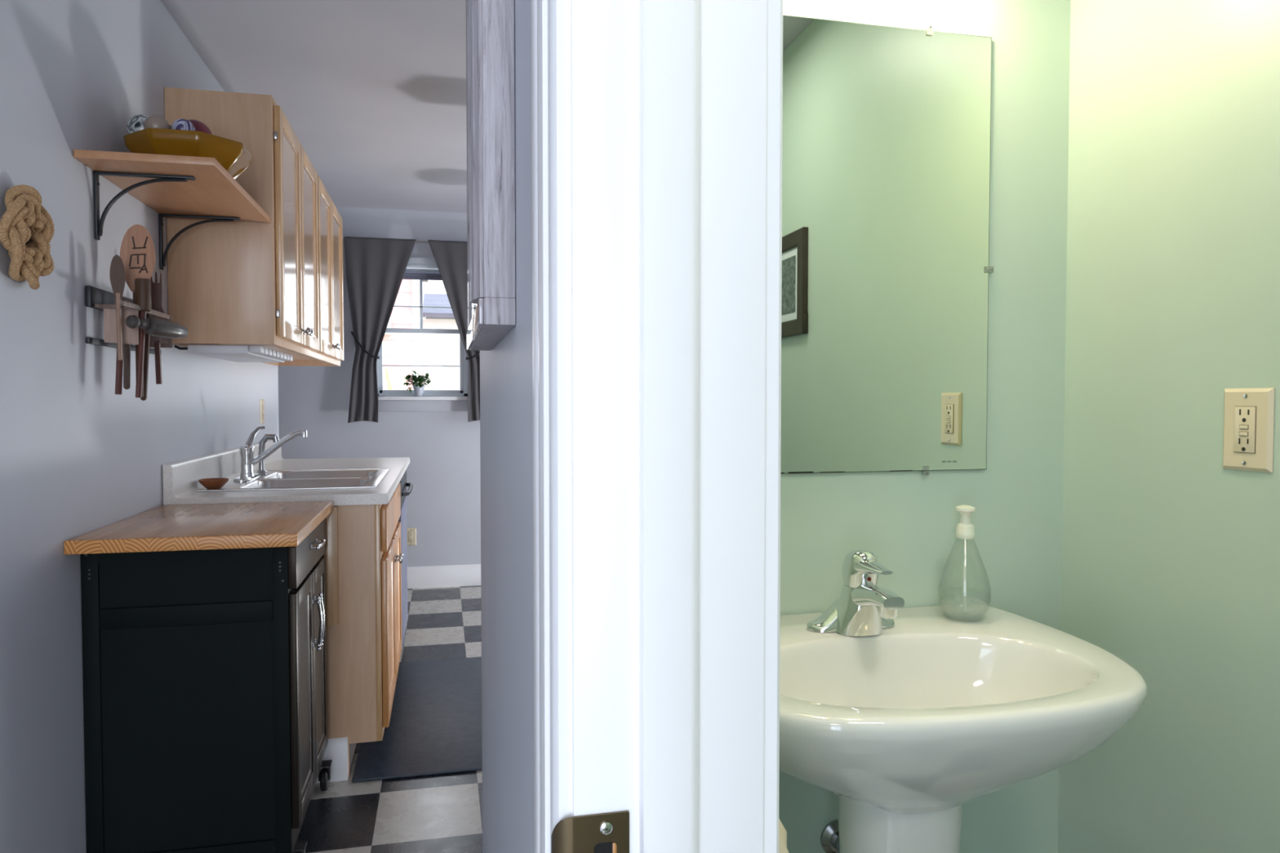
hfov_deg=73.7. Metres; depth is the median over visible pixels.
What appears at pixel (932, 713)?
pedestal sink
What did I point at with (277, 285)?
upper cabinet
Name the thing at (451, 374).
plant
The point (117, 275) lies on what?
spoon bowl
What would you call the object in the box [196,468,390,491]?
sink
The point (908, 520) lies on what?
wall
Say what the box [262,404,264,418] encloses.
receptacle
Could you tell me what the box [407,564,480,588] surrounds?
baseboard
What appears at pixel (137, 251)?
wooden paddle
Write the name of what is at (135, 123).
decorative ball
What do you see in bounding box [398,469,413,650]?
dishwasher
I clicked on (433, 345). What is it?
garage
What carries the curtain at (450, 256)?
hanging from the curtain rod
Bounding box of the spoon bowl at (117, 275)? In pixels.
[109,254,125,299]
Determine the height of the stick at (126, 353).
0.203 m
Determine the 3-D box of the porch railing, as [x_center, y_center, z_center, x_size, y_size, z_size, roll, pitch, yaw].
[-1.582,0.363,8.912,0.880,2.350,0.050,0,2,-13]
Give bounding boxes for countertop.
[162,440,409,505]
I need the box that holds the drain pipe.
[820,818,839,852]
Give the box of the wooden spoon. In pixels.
[109,254,125,359]
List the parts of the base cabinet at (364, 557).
frame, drawer, door, door panel, door, drawer, door panel, knob, knob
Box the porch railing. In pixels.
[445,347,459,390]
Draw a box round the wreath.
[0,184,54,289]
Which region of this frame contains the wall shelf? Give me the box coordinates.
[73,149,270,270]
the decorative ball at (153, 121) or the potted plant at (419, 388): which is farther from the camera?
the potted plant at (419, 388)
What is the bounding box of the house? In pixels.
[382,279,427,390]
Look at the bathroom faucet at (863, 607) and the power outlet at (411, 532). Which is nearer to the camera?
the bathroom faucet at (863, 607)
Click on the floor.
(439, 813)
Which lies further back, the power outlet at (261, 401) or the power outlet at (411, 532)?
the power outlet at (411, 532)
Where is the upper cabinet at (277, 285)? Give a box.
[164,87,344,366]
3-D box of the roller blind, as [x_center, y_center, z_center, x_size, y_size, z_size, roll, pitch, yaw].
[-1.406,-0.968,5.476,0.515,0.056,0.040,0,2,-13]
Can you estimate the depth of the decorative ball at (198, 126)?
2.30 m
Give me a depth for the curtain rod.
5.37 m
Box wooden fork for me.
[149,271,168,384]
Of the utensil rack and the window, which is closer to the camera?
the utensil rack
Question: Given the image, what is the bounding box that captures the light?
[173,344,293,362]
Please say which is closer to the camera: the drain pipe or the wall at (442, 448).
the drain pipe
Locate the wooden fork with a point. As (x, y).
(156, 288)
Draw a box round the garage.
[422,293,460,390]
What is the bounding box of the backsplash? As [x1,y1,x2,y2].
[162,440,284,498]
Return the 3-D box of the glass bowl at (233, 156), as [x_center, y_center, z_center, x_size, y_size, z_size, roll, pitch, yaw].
[-1.217,-0.704,2.311,0.290,0.111,0.290,0,2,-13]
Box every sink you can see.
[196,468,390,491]
[779,604,1147,852]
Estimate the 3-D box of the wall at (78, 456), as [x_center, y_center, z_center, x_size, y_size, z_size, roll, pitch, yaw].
[-1.051,-0.019,0.629,0.115,2.420,7.700,0,2,-13]
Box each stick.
[123,343,130,389]
[140,303,151,400]
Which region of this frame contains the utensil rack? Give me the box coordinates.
[84,285,172,354]
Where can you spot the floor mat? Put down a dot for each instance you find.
(434, 727)
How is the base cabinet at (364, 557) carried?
on the floor
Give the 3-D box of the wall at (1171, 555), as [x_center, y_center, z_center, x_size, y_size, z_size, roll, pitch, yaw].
[1.120,-0.018,0.571,0.120,2.420,2.210,0,2,-13]
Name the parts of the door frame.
strike plate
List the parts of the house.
awning trim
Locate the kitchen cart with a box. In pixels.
[63,500,333,852]
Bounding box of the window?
[376,257,468,411]
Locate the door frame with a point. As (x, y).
(668, 97)
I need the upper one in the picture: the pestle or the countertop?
the pestle
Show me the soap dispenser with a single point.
(965, 530)
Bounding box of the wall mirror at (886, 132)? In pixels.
[780,14,993,475]
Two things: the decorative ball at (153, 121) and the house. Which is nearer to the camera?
the decorative ball at (153, 121)
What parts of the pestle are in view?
handle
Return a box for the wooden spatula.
[103,303,138,395]
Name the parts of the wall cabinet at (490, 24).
rail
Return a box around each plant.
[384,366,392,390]
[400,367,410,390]
[402,370,431,396]
[424,373,452,390]
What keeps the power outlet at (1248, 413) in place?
attached to the wall at (1171, 555)
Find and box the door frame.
[551,0,767,852]
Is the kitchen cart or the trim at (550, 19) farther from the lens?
the kitchen cart
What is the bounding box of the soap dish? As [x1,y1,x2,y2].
[198,477,229,488]
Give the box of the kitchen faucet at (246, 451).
[233,426,307,482]
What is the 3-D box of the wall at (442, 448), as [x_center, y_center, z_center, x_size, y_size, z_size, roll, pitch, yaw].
[-1.545,-0.168,5.511,4.670,2.420,0.120,0,2,-13]
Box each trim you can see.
[531,0,572,852]
[763,0,782,852]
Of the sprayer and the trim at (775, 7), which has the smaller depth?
the trim at (775, 7)
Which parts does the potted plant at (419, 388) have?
pot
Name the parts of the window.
sash, casing, sill, sash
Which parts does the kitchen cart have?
frame, panel, door, door panel, drawer, handle, handle, door, handle, door panel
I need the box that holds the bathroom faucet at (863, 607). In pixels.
[806,549,904,635]
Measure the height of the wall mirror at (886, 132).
0.812 m
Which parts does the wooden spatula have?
handle, spatula blade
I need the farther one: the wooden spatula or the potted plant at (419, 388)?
the potted plant at (419, 388)
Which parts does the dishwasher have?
door, control panel, handle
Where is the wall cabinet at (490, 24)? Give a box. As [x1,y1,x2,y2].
[466,0,515,351]
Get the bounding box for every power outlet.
[259,399,264,423]
[407,528,416,546]
[1222,387,1275,472]
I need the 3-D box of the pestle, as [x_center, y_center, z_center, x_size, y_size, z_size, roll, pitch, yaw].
[-1.229,-0.218,2.110,0.035,0.295,0.050,0,2,-13]
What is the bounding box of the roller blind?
[402,271,442,280]
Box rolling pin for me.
[125,315,188,337]
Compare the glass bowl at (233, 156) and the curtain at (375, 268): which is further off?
the curtain at (375, 268)
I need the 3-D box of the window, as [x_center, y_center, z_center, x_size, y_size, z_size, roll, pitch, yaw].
[-1.409,-0.588,5.497,0.735,0.980,0.145,0,2,-13]
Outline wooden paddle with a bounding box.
[120,224,155,396]
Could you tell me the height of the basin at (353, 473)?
0.166 m
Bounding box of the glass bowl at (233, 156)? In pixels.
[123,128,252,179]
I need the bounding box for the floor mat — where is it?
[351,656,482,782]
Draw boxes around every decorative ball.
[126,115,147,133]
[143,115,169,128]
[171,119,195,130]
[187,119,212,134]
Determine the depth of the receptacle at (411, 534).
5.49 m
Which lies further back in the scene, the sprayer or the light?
the sprayer
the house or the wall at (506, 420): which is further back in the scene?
the house
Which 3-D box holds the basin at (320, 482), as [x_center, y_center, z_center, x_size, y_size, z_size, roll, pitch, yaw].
[-1.177,0.282,3.043,0.404,0.166,0.344,0,2,-13]
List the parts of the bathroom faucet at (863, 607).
plate, lever, spout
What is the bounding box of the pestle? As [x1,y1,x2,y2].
[134,278,151,398]
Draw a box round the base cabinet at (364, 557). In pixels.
[315,482,404,782]
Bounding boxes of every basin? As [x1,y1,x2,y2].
[240,477,370,488]
[262,469,378,478]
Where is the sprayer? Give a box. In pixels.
[256,434,279,474]
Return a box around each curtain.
[343,236,416,422]
[427,240,479,422]
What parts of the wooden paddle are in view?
handle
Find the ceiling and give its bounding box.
[160,0,466,213]
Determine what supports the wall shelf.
attached to the wall at (78, 456)
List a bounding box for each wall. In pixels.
[0,0,279,852]
[277,206,480,567]
[480,0,534,852]
[778,0,1071,852]
[1057,0,1279,852]
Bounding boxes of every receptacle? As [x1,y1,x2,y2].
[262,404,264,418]
[408,531,413,542]
[1233,406,1255,453]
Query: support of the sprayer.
on the sink at (298, 479)
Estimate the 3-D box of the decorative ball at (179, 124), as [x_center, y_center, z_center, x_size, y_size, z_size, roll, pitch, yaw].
[-1.192,-0.773,2.227,0.056,0.056,0.056,0,2,-13]
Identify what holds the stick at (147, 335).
in the utensil rack
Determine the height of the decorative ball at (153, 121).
0.060 m
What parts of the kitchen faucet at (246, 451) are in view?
deck plate, lever, spout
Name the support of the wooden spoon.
in the utensil rack
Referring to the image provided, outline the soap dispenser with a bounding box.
[938,505,988,621]
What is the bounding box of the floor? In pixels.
[293,585,482,852]
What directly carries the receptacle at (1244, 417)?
attached to the power outlet at (1248, 413)
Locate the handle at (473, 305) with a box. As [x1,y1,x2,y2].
[470,302,476,319]
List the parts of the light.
cord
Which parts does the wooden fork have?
handle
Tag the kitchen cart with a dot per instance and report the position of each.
(204, 625)
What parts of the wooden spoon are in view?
handle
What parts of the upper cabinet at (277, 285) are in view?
door, door panel, frame, knob, knob, door, door panel, door, door panel, knob, door panel, door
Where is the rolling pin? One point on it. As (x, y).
(152, 326)
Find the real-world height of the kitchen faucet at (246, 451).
0.194 m
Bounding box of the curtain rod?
[342,236,428,242]
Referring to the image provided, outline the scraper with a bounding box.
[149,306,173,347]
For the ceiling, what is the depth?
3.20 m
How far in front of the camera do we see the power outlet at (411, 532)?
5.49 m

